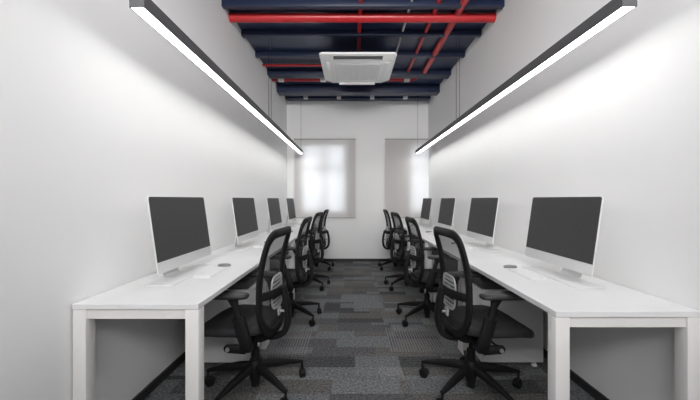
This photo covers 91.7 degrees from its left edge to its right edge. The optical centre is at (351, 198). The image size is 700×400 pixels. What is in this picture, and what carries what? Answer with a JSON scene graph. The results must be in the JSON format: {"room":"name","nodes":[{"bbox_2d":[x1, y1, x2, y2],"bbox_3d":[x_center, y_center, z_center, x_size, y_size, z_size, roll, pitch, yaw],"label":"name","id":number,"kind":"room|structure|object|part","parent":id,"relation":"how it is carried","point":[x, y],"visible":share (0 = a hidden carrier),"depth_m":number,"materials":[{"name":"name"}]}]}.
{"room":"computer lab","nodes":[
{"label":"computer lab","id":0,"kind":"room"},
{"bbox_2d":[0,0,286,399],"bbox_3d":[-1.308,-0.360,2.580,0.100,3.120,8.560,0,0,0],"label":"wall","id":1,"kind":"structure","parent":0,"point":[101,115],"depth_m":1.74,"materials":[{"name":"paint"}]},
{"bbox_2d":[132,351,184,399],"bbox_3d":[-1.251,1.173,2.480,0.014,0.055,8.160,0,0,0],"label":"baseboard","id":2,"kind":"structure","parent":1,"relation":"attached to","point":[163,375],"depth_m":2.21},
{"bbox_2d":[287,101,427,258],"bbox_3d":[0.106,-0.360,6.690,2.728,3.120,0.260,0,0,0],"label":"wall","id":3,"kind":"structure","parent":0,"point":[369,123],"depth_m":6.56,"materials":[{"name":"paint"}]},
{"bbox_2d":[294,138,355,217],"bbox_3d":[-0.521,-0.398,6.535,1.178,1.529,0.050,0,0,0],"label":"roller blind","id":4,"kind":"object","parent":3,"relation":"attached to","point":[325,172],"visible":0.84,"depth_m":6.53,"materials":[{"name":"fabric"}]},
{"bbox_2d":[331,259,381,260],"bbox_3d":[0.106,1.175,6.553,2.700,0.050,0.014,0,0,0],"label":"baseboard","id":5,"kind":"structure","parent":3,"relation":"attached to","point":[331,259],"depth_m":6.55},
{"bbox_2d":[385,138,428,217],"bbox_3d":[1.053,-0.398,6.535,0.832,1.529,0.050,0,0,0],"label":"roller blind","id":6,"kind":"object","parent":3,"relation":"attached to","point":[406,171],"visible":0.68,"depth_m":6.53,"materials":[{"name":"fabric"}]},
{"bbox_2d":[228,9,496,96],"bbox_3d":[0.106,-1.980,2.580,2.928,0.120,8.560,0,0,0],"label":"ceiling","id":7,"kind":"structure","parent":0,"point":[258,44],"depth_m":4.14,"materials":[{"name":"blue paint"}]},
{"bbox_2d":[129,0,302,153],"bbox_3d":[-0.950,-1.382,3.940,0.066,1.074,4.880,0,0,0],"label":"linear pendant light","id":8,"kind":"object","parent":7,"relation":"hanging from","point":[147,10],"visible":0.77,"depth_m":2.04,"materials":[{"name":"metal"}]},
{"bbox_2d":[263,64,321,66],"bbox_3d":[-0.428,-1.885,4.790,1.656,0.036,0.036,0,0,0],"label":"ceiling pipe","id":9,"kind":"object","parent":7,"relation":"attached to","point":[264,65],"visible":0.52,"depth_m":4.78,"materials":[{"name":"red metal"}]},
{"bbox_2d":[272,79,416,81],"bbox_3d":[-0.103,-1.893,5.321,2.306,0.077,0.139,0,0,0],"label":"ceiling pipe","id":10,"kind":"object","parent":7,"relation":"attached to","point":[273,80],"visible":0.3,"depth_m":5.34,"materials":[{"name":"metal"}]},
{"bbox_2d":[285,97,429,100],"bbox_3d":[0.106,-1.903,6.460,2.726,0.035,0.180,0,0,0],"label":"ceiling beam","id":11,"kind":"structure","parent":7,"relation":"attached to","point":[286,98],"depth_m":6.44,"materials":[{"name":"metal"}]},
{"bbox_2d":[319,52,396,84],"bbox_3d":[0.070,-1.768,4.335,0.888,0.304,0.970,0,0,0],"label":"air conditioner","id":12,"kind":"object","parent":7,"relation":"hanging from","point":[343,68],"visible":1,"depth_m":4.20,"materials":[{"name":"white plastic"}]},
{"bbox_2d":[335,64,379,80],"bbox_3d":[0.070,-1.633,4.400,0.550,0.011,0.570,0,0,0],"label":"grille","id":13,"kind":"object","parent":12,"relation":"attached to","point":[343,72],"depth_m":4.38,"materials":[{"name":"plastic"}]},
{"bbox_2d":[277,84,439,95],"bbox_3d":[0.106,-1.853,5.780,2.726,0.135,0.200,0,0,0],"label":"ceiling beam","id":14,"kind":"structure","parent":7,"relation":"attached to","point":[282,89],"depth_m":5.68,"materials":[{"name":"metal"}]},
{"bbox_2d":[267,69,450,78],"bbox_3d":[0.106,-1.880,5.115,2.726,0.080,0.170,0,0,0],"label":"ceiling beam","id":15,"kind":"structure","parent":7,"relation":"attached to","point":[272,73],"depth_m":5.03,"materials":[{"name":"metal"}]},
{"bbox_2d":[255,51,464,57],"bbox_3d":[0.106,-1.886,4.440,2.726,0.068,0.060,0,0,0],"label":"ceiling beam","id":16,"kind":"structure","parent":7,"relation":"attached to","point":[258,54],"depth_m":4.41,"materials":[{"name":"metal"}]},
{"bbox_2d":[357,0,362,50],"bbox_3d":[0.083,-1.897,2.750,0.043,0.044,3.100,0,0,0],"label":"ceiling pipe","id":17,"kind":"object","parent":7,"relation":"attached to","point":[359,1],"visible":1,"depth_m":3.75,"materials":[{"name":"metal"}]},
{"bbox_2d":[241,30,481,37],"bbox_3d":[0.106,-1.887,3.880,2.726,0.065,0.060,0,0,0],"label":"ceiling beam","id":18,"kind":"structure","parent":7,"relation":"attached to","point":[244,33],"depth_m":3.85,"materials":[{"name":"metal"}]},
{"bbox_2d":[228,13,495,22],"bbox_3d":[0.106,-1.866,3.500,2.724,0.092,0.091,0,0,0],"label":"ceiling pipe","id":19,"kind":"object","parent":7,"relation":"attached to","point":[233,17],"visible":1,"depth_m":3.46,"materials":[{"name":"red metal"}]},
{"bbox_2d":[221,0,504,8],"bbox_3d":[0.106,-1.887,3.300,2.726,0.065,0.060,0,0,0],"label":"ceiling beam","id":20,"kind":"structure","parent":7,"relation":"attached to","point":[226,4],"depth_m":3.27,"materials":[{"name":"metal"}]},
{"bbox_2d":[396,0,412,52],"bbox_3d":[0.575,-1.906,2.900,0.024,0.024,3.400,0,0,0],"label":"conduit","id":21,"kind":"object","parent":7,"relation":"attached to","point":[408,11],"visible":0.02,"depth_m":3.84,"materials":[{"name":"grey metal"}]},
{"bbox_2d":[407,0,441,71],"bbox_3d":[0.835,-1.897,3.115,0.043,0.044,3.830,0,0,0],"label":"ceiling pipe","id":22,"kind":"object","parent":7,"relation":"attached to","point":[434,11],"visible":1,"depth_m":4.06,"materials":[{"name":"metal"}]},
{"bbox_2d":[422,0,469,73],"bbox_3d":[1.075,-1.888,3.115,0.073,0.074,3.830,0,0,0],"label":"ceiling pipe","id":23,"kind":"object","parent":7,"relation":"attached to","point":[463,3],"visible":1,"depth_m":3.93,"materials":[{"name":"metal"}]},
{"bbox_2d":[416,0,636,153],"bbox_3d":[1.226,-1.385,3.940,0.066,1.069,4.880,0,0,0],"label":"linear pendant light","id":24,"kind":"object","parent":7,"relation":"hanging from","point":[613,10],"visible":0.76,"depth_m":2.08,"materials":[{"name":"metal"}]},
{"bbox_2d":[144,261,594,399],"bbox_3d":[0.106,1.250,2.580,2.928,0.100,8.560,0,0,0],"label":"floor","id":25,"kind":"structure","parent":0,"point":[358,347],"depth_m":2.57,"materials":[{"name":"carpet"}]},
{"bbox_2d":[72,257,267,399],"bbox_3d":[-0.971,0.835,2.147,0.567,0.730,1.253,0,0,0],"label":"desk","id":26,"kind":"object","parent":25,"relation":"on","point":[186,300],"visible":0.81,"depth_m":1.54,"materials":[{"name":"white laminate"}]},
{"bbox_3d":[-1.222,0.848,1.552,0.060,0.704,0.060,0,0,0],"label":"leg","id":27,"kind":"part","parent":26,"relation":"part of","materials":[{"name":"white metal"}]},
{"bbox_3d":[-0.991,0.518,2.147,0.487,0.044,1.229,0,0,0],"label":"under frame","id":28,"kind":"part","parent":26,"relation":"part of","materials":[{"name":"white metal"}]},
{"bbox_2d":[144,196,214,285],"bbox_3d":[-1.050,0.228,2.115,0.173,0.484,0.672,0,0,0],"label":"computer monitor","id":29,"kind":"object","parent":26,"relation":"on","point":[179,227],"visible":0.98,"depth_m":2.03,"materials":[{"name":"silver metal"}]},
{"bbox_3d":[-0.717,0.848,1.552,0.060,0.704,0.060,0,0,0],"label":"leg","id":30,"kind":"part","parent":26,"relation":"part of","materials":[{"name":"white metal"}]},
{"bbox_2d":[193,266,227,277],"bbox_3d":[-0.900,0.463,2.175,0.104,0.013,0.284,0,0,0],"label":"keyboard","id":31,"kind":"object","parent":26,"relation":"on","point":[209,272],"visible":1,"depth_m":2.14,"materials":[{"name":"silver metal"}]},
{"bbox_2d":[218,263,230,266],"bbox_3d":[-0.895,0.461,2.385,0.094,0.018,0.052,0,0,0],"label":"computer mouse","id":32,"kind":"object","parent":26,"relation":"on","point":[221,264],"visible":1,"depth_m":2.37,"materials":[{"name":"grey plastic"}]},
{"bbox_3d":[-0.717,0.848,2.741,0.060,0.704,0.060,0,0,0],"label":"leg","id":33,"kind":"part","parent":26,"relation":"part of","materials":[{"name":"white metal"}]},
{"bbox_2d":[204,277,259,361],"bbox_3d":[-0.946,0.887,2.556,0.448,0.625,0.292,0,0,0],"label":"base cabinet","id":34,"kind":"object","parent":25,"relation":"on","point":[213,346],"visible":0.23,"depth_m":2.41,"materials":[{"name":"metal"}]},
{"bbox_2d":[228,277,256,288],"bbox_3d":[-0.951,0.610,2.556,0.434,0.070,0.286,0,0,0],"label":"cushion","id":35,"kind":"object","parent":34,"relation":"on","point":[245,282],"depth_m":2.42,"materials":[{"name":"fabric"}]},
{"bbox_3d":[-0.738,0.709,2.556,0.016,0.125,0.290,0,0,0],"label":"drawer","id":36,"kind":"part","parent":34,"relation":"part of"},
{"bbox_3d":[-0.738,1.030,2.556,0.016,0.255,0.290,0,0,0],"label":"drawer","id":37,"kind":"part","parent":34,"relation":"part of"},
{"bbox_2d":[206,239,293,344],"bbox_3d":[-0.971,0.835,3.401,0.567,0.730,1.253,0,0,0],"label":"desk","id":38,"kind":"object","parent":25,"relation":"on","point":[222,252],"visible":0.3,"depth_m":3.10,"materials":[{"name":"white laminate"}]},
{"bbox_2d":[228,197,261,250],"bbox_3d":[-1.050,0.228,3.365,0.173,0.484,0.672,0,0,0],"label":"computer monitor","id":39,"kind":"object","parent":38,"relation":"on","point":[244,211],"visible":0.98,"depth_m":3.30,"materials":[{"name":"silver metal"}]},
{"bbox_2d":[253,243,264,247],"bbox_3d":[-0.900,0.463,3.425,0.104,0.013,0.284,0,0,0],"label":"keyboard","id":40,"kind":"object","parent":38,"relation":"on","point":[260,245],"visible":0.8,"depth_m":3.34,"materials":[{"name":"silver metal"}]},
{"bbox_3d":[-0.717,0.848,3.996,0.060,0.704,0.060,0,0,0],"label":"leg","id":41,"kind":"part","parent":38,"relation":"part of","materials":[{"name":"white metal"}]},
{"bbox_2d":[204,226,305,399],"bbox_3d":[-0.639,0.690,2.156,0.640,1.020,0.698,0,0,6],"label":"office chair","id":42,"kind":"object","parent":25,"relation":"on","point":[251,324],"visible":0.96,"depth_m":2.05,"materials":[{"name":"black plastic"}]},
{"bbox_3d":[-0.780,1.067,2.168,0.302,0.082,0.044,0,0,6],"label":"leg","id":43,"kind":"part","parent":42,"relation":"part of","materials":[{"name":"black plastic"}]},
{"bbox_3d":[-0.716,0.787,2.161,0.456,0.098,0.474,0,0,6],"label":"seat","id":44,"kind":"part","parent":42,"relation":"part of","materials":[{"name":"fabric"}]},
{"bbox_3d":[-0.681,1.067,1.996,0.044,0.082,0.302,0,0,24],"label":"leg","id":45,"kind":"part","parent":42,"relation":"part of","materials":[{"name":"black plastic"}]},
{"bbox_3d":[-0.644,0.611,1.880,0.088,0.148,0.036,0,0,6],"label":"arm post","id":46,"kind":"part","parent":42,"relation":"part of","materials":[{"name":"black plastic"}]},
{"bbox_3d":[-0.624,0.757,1.976,0.167,0.223,0.246,0,0,6],"label":"armrest","id":47,"kind":"part","parent":42,"relation":"part of","materials":[{"name":"black plastic"}]},
{"bbox_3d":[-0.486,1.067,2.037,0.302,0.082,0.044,0,0,42],"label":"leg","id":48,"kind":"part","parent":42,"relation":"part of","materials":[{"name":"black plastic"}]},
{"bbox_3d":[-0.471,0.505,2.135,0.104,0.650,0.463,0,0,6],"label":"frame","id":49,"kind":"part","parent":42,"relation":"part of","materials":[{"name":"black plastic"}]},
{"bbox_3d":[-0.466,1.067,2.235,0.302,0.082,0.044,0,0,-30],"label":"leg","id":50,"kind":"part","parent":42,"relation":"part of","materials":[{"name":"black plastic"}]},
{"bbox_2d":[253,251,288,270],"bbox_3d":[-0.946,0.887,3.811,0.448,0.625,0.292,0,0,0],"label":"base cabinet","id":51,"kind":"object","parent":25,"relation":"on","point":[287,252],"visible":0.09,"depth_m":3.81,"materials":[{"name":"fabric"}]},
{"bbox_2d":[252,229,307,298],"bbox_3d":[-0.971,0.835,4.657,0.567,0.730,1.253,0,0,0],"label":"desk","id":52,"kind":"object","parent":25,"relation":"on","point":[294,234],"visible":0.12,"depth_m":4.26,"materials":[{"name":"white laminate"}]},
{"bbox_2d":[264,198,281,235],"bbox_3d":[-1.050,0.228,4.615,0.173,0.484,0.672,0,0,0],"label":"computer monitor","id":53,"kind":"object","parent":52,"relation":"on","point":[275,221],"visible":0.81,"depth_m":4.56,"materials":[{"name":"silver metal"}]},
{"bbox_3d":[-0.717,0.848,4.062,0.060,0.704,0.060,0,0,0],"label":"leg","id":54,"kind":"part","parent":52,"relation":"part of","materials":[{"name":"white metal"}]},
{"bbox_2d":[277,223,311,229],"bbox_3d":[-0.971,0.835,5.912,0.567,0.730,1.253,0,0,0],"label":"desk","id":55,"kind":"object","parent":25,"relation":"on","point":[295,227],"visible":0.04,"depth_m":6.03,"materials":[{"name":"white laminate"}]},
{"bbox_2d":[285,198,296,227],"bbox_3d":[-1.050,0.228,5.865,0.173,0.484,0.672,0,0,0],"label":"computer monitor","id":56,"kind":"object","parent":55,"relation":"on","point":[291,215],"visible":0.91,"depth_m":5.82,"materials":[{"name":"silver metal"}]},
{"bbox_2d":[284,216,321,326],"bbox_3d":[-0.639,0.690,3.405,0.640,1.020,0.698,0,0,3],"label":"office chair","id":57,"kind":"object","parent":25,"relation":"on","point":[297,277],"visible":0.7,"depth_m":3.32,"materials":[{"name":"black plastic"}]},
{"bbox_3d":[-0.615,0.757,3.226,0.167,0.223,0.246,0,0,3],"label":"armrest","id":58,"kind":"part","parent":57,"relation":"part of","materials":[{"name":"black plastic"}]},
{"bbox_3d":[-0.717,0.787,3.405,0.456,0.098,0.474,0,0,3],"label":"seat","id":59,"kind":"part","parent":57,"relation":"part of","materials":[{"name":"fabric"}]},
{"bbox_3d":[-0.481,1.067,3.294,0.302,0.082,0.044,0,0,39],"label":"leg","id":60,"kind":"part","parent":57,"relation":"part of","materials":[{"name":"black plastic"}]},
{"bbox_3d":[-0.470,0.505,3.393,0.104,0.650,0.463,0,0,3],"label":"frame","id":61,"kind":"part","parent":57,"relation":"part of","materials":[{"name":"black plastic"}]},
{"bbox_3d":[-0.470,1.067,3.492,0.302,0.082,0.044,0,0,-33],"label":"leg","id":62,"kind":"part","parent":57,"relation":"part of","materials":[{"name":"black plastic"}]},
{"bbox_2d":[295,212,329,291],"bbox_3d":[-0.639,0.690,4.657,0.640,1.020,0.698,0,0,8],"label":"office chair","id":63,"kind":"object","parent":25,"relation":"on","point":[316,242],"visible":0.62,"depth_m":4.58,"materials":[{"name":"black plastic"}]},
{"bbox_3d":[-0.490,1.067,4.533,0.302,0.082,0.044,0,0,44],"label":"leg","id":64,"kind":"part","parent":63,"relation":"part of","materials":[{"name":"black plastic"}]},
{"bbox_3d":[-0.471,0.505,4.630,0.104,0.650,0.463,0,0,8],"label":"frame","id":65,"kind":"part","parent":63,"relation":"part of","materials":[{"name":"black plastic"}]},
{"bbox_3d":[-0.463,1.067,4.729,0.302,0.082,0.044,0,0,-28],"label":"leg","id":66,"kind":"part","parent":63,"relation":"part of","materials":[{"name":"black plastic"}]},
{"bbox_2d":[308,209,333,271],"bbox_3d":[-0.639,0.690,5.905,0.640,1.020,0.698,0,0,4],"label":"office chair","id":67,"kind":"object","parent":25,"relation":"on","point":[323,230],"visible":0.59,"depth_m":5.84,"materials":[{"name":"black plastic"}]},
{"bbox_3d":[-0.470,0.505,5.890,0.104,0.650,0.463,0,0,4],"label":"frame","id":68,"kind":"part","parent":67,"relation":"part of","materials":[{"name":"black plastic"}]},
{"bbox_2d":[378,209,406,271],"bbox_3d":[0.776,0.690,5.880,0.640,1.020,0.698,0,0,-3],"label":"office chair","id":69,"kind":"object","parent":25,"relation":"on","point":[389,231],"visible":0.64,"depth_m":5.82,"materials":[{"name":"black plastic"}]},
{"bbox_3d":[0.606,0.505,5.876,0.104,0.650,0.463,0,0,-2],"label":"frame","id":70,"kind":"part","parent":69,"relation":"part of","materials":[{"name":"black plastic"}]},
{"bbox_2d":[384,212,424,292],"bbox_3d":[0.776,0.690,4.634,0.640,1.020,0.698,0,0,-7],"label":"office chair","id":71,"kind":"object","parent":25,"relation":"on","point":[398,242],"visible":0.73,"depth_m":4.55,"materials":[{"name":"black plastic"}]},
{"bbox_3d":[0.600,1.067,4.715,0.302,0.082,0.044,0,0,29],"label":"leg","id":72,"kind":"part","parent":71,"relation":"part of","materials":[{"name":"black plastic"}]},
{"bbox_3d":[0.607,0.505,4.615,0.104,0.650,0.463,0,0,-7],"label":"frame","id":73,"kind":"part","parent":71,"relation":"part of","materials":[{"name":"black plastic"}]},
{"bbox_3d":[0.625,1.067,4.518,0.302,0.082,0.044,0,0,-43],"label":"leg","id":74,"kind":"part","parent":71,"relation":"part of","materials":[{"name":"black plastic"}]},
{"bbox_3d":[0.852,0.787,4.648,0.456,0.098,0.474,0,0,-7],"label":"seat","id":75,"kind":"part","parent":71,"relation":"part of","materials":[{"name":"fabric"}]},
{"bbox_2d":[403,224,434,250],"bbox_3d":[1.159,0.835,5.811,0.614,0.730,1.253,0,0,0],"label":"desk","id":76,"kind":"object","parent":25,"relation":"on","point":[404,225],"visible":0.09,"depth_m":5.42,"materials":[{"name":"white laminate"}]},
{"bbox_2d":[418,198,433,227],"bbox_3d":[1.260,0.228,5.775,0.173,0.484,0.672,0,0,0],"label":"computer monitor","id":77,"kind":"object","parent":76,"relation":"on","point":[425,217],"visible":0.93,"depth_m":5.74,"materials":[{"name":"silver metal"}]},
{"bbox_2d":[396,216,447,330],"bbox_3d":[0.776,0.690,3.385,0.640,1.020,0.698,0,0,-3],"label":"office chair","id":78,"kind":"object","parent":25,"relation":"on","point":[428,279],"visible":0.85,"depth_m":3.30,"materials":[{"name":"black plastic"}]},
{"bbox_3d":[0.606,1.067,3.477,0.302,0.082,0.044,0,0,32],"label":"leg","id":79,"kind":"part","parent":78,"relation":"part of","materials":[{"name":"black plastic"}]},
{"bbox_3d":[0.606,0.505,3.377,0.104,0.650,0.463,0,0,-3],"label":"frame","id":80,"kind":"part","parent":78,"relation":"part of","materials":[{"name":"black plastic"}]},
{"bbox_3d":[0.618,1.067,3.279,0.302,0.082,0.044,0,0,-40],"label":"leg","id":81,"kind":"part","parent":78,"relation":"part of","materials":[{"name":"black plastic"}]},
{"bbox_3d":[0.853,0.787,3.392,0.456,0.098,0.474,0,0,-4],"label":"seat","id":82,"kind":"part","parent":78,"relation":"part of","materials":[{"name":"fabric"}]},
{"bbox_3d":[0.810,1.067,3.229,0.044,0.082,0.302,0,0,-21],"label":"leg","id":83,"kind":"part","parent":78,"relation":"part of","materials":[{"name":"black plastic"}]},
{"bbox_3d":[0.752,0.757,3.212,0.167,0.223,0.246,0,0,-4],"label":"armrest","id":84,"kind":"part","parent":78,"relation":"part of","materials":[{"name":"black plastic"}]},
{"bbox_3d":[0.768,0.611,3.115,0.088,0.148,0.036,0,0,-4],"label":"arm post","id":85,"kind":"part","parent":78,"relation":"part of","materials":[{"name":"black plastic"}]},
{"bbox_2d":[408,230,475,292],"bbox_3d":[1.159,0.835,4.556,0.614,0.730,1.253,0,0,0],"label":"desk","id":86,"kind":"object","parent":25,"relation":"on","point":[425,236],"visible":0.07,"depth_m":4.26,"materials":[{"name":"white laminate"}]},
{"bbox_2d":[437,198,455,230],"bbox_3d":[1.260,0.228,4.540,0.173,0.484,0.672,0,0,0],"label":"computer monitor","id":87,"kind":"object","parent":86,"relation":"on","point":[447,205],"visible":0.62,"depth_m":4.48,"materials":[{"name":"silver metal"}]},
{"bbox_2d":[432,251,476,301],"bbox_3d":[1.134,0.887,3.813,0.448,0.625,0.292,0,0,0],"label":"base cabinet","id":88,"kind":"object","parent":25,"relation":"on","point":[434,295],"visible":0.12,"depth_m":3.78,"materials":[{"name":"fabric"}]},
{"bbox_3d":[0.926,1.030,3.813,0.016,0.255,0.290,0,0,0],"label":"drawer","id":89,"kind":"part","parent":88,"relation":"part of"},
{"bbox_2d":[419,226,533,399],"bbox_3d":[0.776,0.690,2.137,0.640,1.020,0.698,0,0,-5],"label":"office chair","id":90,"kind":"object","parent":25,"relation":"on","point":[466,322],"visible":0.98,"depth_m":2.04,"materials":[{"name":"black plastic"}]},
{"bbox_3d":[0.602,1.067,2.224,0.302,0.082,0.044,0,0,30],"label":"leg","id":91,"kind":"part","parent":90,"relation":"part of","materials":[{"name":"black plastic"}]},
{"bbox_3d":[0.607,0.505,2.124,0.104,0.650,0.463,0,0,-5],"label":"frame","id":92,"kind":"part","parent":90,"relation":"part of","materials":[{"name":"black plastic"}]},
{"bbox_3d":[0.622,1.067,2.026,0.302,0.082,0.044,0,0,-41],"label":"leg","id":93,"kind":"part","parent":90,"relation":"part of","materials":[{"name":"black plastic"}]},
{"bbox_3d":[0.758,0.757,1.964,0.167,0.223,0.246,0,0,-6],"label":"armrest","id":94,"kind":"part","parent":90,"relation":"part of","materials":[{"name":"black plastic"}]},
{"bbox_3d":[0.815,1.067,1.983,0.044,0.082,0.302,0,0,-24],"label":"leg","id":95,"kind":"part","parent":90,"relation":"part of","materials":[{"name":"black plastic"}]},
{"bbox_3d":[0.778,0.611,1.868,0.088,0.148,0.036,0,0,-6],"label":"arm post","id":96,"kind":"part","parent":90,"relation":"part of","materials":[{"name":"black plastic"}]},
{"bbox_3d":[0.916,1.067,2.154,0.302,0.082,0.044,0,0,-6],"label":"leg","id":97,"kind":"part","parent":90,"relation":"part of","materials":[{"name":"black plastic"}]},
{"bbox_3d":[0.853,0.787,2.148,0.456,0.098,0.474,0,0,-5],"label":"seat","id":98,"kind":"part","parent":90,"relation":"part of","materials":[{"name":"fabric"}]},
{"bbox_2d":[426,240,534,350],"bbox_3d":[1.159,0.835,3.301,0.614,0.730,1.253,0,0,0],"label":"desk","id":99,"kind":"object","parent":25,"relation":"on","point":[474,253],"visible":0.27,"depth_m":2.99,"materials":[{"name":"white laminate"}]},
{"bbox_3d":[0.882,0.848,3.896,0.060,0.704,0.060,0,0,0],"label":"leg","id":100,"kind":"part","parent":99,"relation":"part of","materials":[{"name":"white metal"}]},
{"bbox_2d":[463,197,501,251],"bbox_3d":[1.260,0.228,3.305,0.173,0.484,0.672,0,0,0],"label":"computer monitor","id":101,"kind":"object","parent":99,"relation":"on","point":[483,211],"visible":1,"depth_m":3.25,"materials":[{"name":"silver metal"}]},
{"bbox_2d":[472,277,542,366],"bbox_3d":[1.134,0.887,2.558,0.448,0.625,0.292,0,0,0],"label":"base cabinet","id":102,"kind":"object","parent":25,"relation":"on","point":[524,312],"visible":0.38,"depth_m":2.41,"materials":[{"name":"metal"}]},
{"bbox_3d":[0.926,0.709,2.558,0.016,0.125,0.290,0,0,0],"label":"drawer","id":103,"kind":"part","parent":102,"relation":"part of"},
{"bbox_3d":[0.926,1.030,2.558,0.016,0.255,0.290,0,0,0],"label":"drawer","id":104,"kind":"part","parent":102,"relation":"part of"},
{"bbox_2d":[472,277,505,288],"bbox_3d":[1.139,0.610,2.558,0.434,0.070,0.286,0,0,0],"label":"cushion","id":105,"kind":"object","parent":102,"relation":"on","point":[477,283],"depth_m":2.42,"materials":[{"name":"fabric"}]},
{"bbox_2d":[461,259,699,399],"bbox_3d":[1.159,0.835,2.046,0.614,0.730,1.253,0,0,0],"label":"desk","id":106,"kind":"object","parent":25,"relation":"on","point":[614,305],"visible":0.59,"depth_m":1.45,"materials":[{"name":"white laminate"}]},
{"bbox_3d":[0.882,0.848,2.641,0.060,0.704,0.060,0,0,0],"label":"leg","id":107,"kind":"part","parent":106,"relation":"part of","materials":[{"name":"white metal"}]},
{"bbox_2d":[503,265,516,267],"bbox_3d":[1.085,0.461,2.330,0.094,0.018,0.052,0,0,0],"label":"computer mouse","id":108,"kind":"object","parent":106,"relation":"on","point":[504,266],"visible":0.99,"depth_m":2.31,"materials":[{"name":"grey plastic"}]},
{"bbox_2d":[508,268,547,279],"bbox_3d":[1.090,0.463,2.120,0.104,0.013,0.284,0,0,0],"label":"keyboard","id":109,"kind":"object","parent":106,"relation":"on","point":[524,272],"visible":1,"depth_m":2.08,"materials":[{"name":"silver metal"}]},
{"bbox_3d":[0.882,0.848,1.452,0.060,0.704,0.060,0,0,0],"label":"leg","id":110,"kind":"part","parent":106,"relation":"part of","materials":[{"name":"white metal"}]},
{"bbox_2d":[522,196,604,287],"bbox_3d":[1.260,0.228,2.070,0.173,0.484,0.672,0,0,0],"label":"computer monitor","id":111,"kind":"object","parent":106,"relation":"on","point":[563,232],"visible":1,"depth_m":1.99,"materials":[{"name":"silver metal"}]},
{"bbox_3d":[1.179,0.518,2.046,0.534,0.044,1.229,0,0,0],"label":"under frame","id":112,"kind":"part","parent":106,"relation":"part of","materials":[{"name":"white metal"}]},
{"bbox_3d":[1.434,0.848,1.452,0.060,0.704,0.060,0,0,0],"label":"leg","id":113,"kind":"part","parent":106,"relation":"part of","materials":[{"name":"white metal"}]},
{"bbox_2d":[428,0,699,399],"bbox_3d":[1.520,-0.360,2.580,0.100,3.120,8.560,0,0,0],"label":"wall","id":114,"kind":"structure","parent":0,"point":[616,118],"depth_m":1.99,"materials":[{"name":"paint"}]},
{"bbox_2d":[543,348,608,399],"bbox_3d":[1.463,1.173,2.480,0.014,0.055,8.160,0,0,0],"label":"baseboard","id":115,"kind":"structure","parent":114,"relation":"attached to","point":[574,377],"depth_m":2.13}
]}

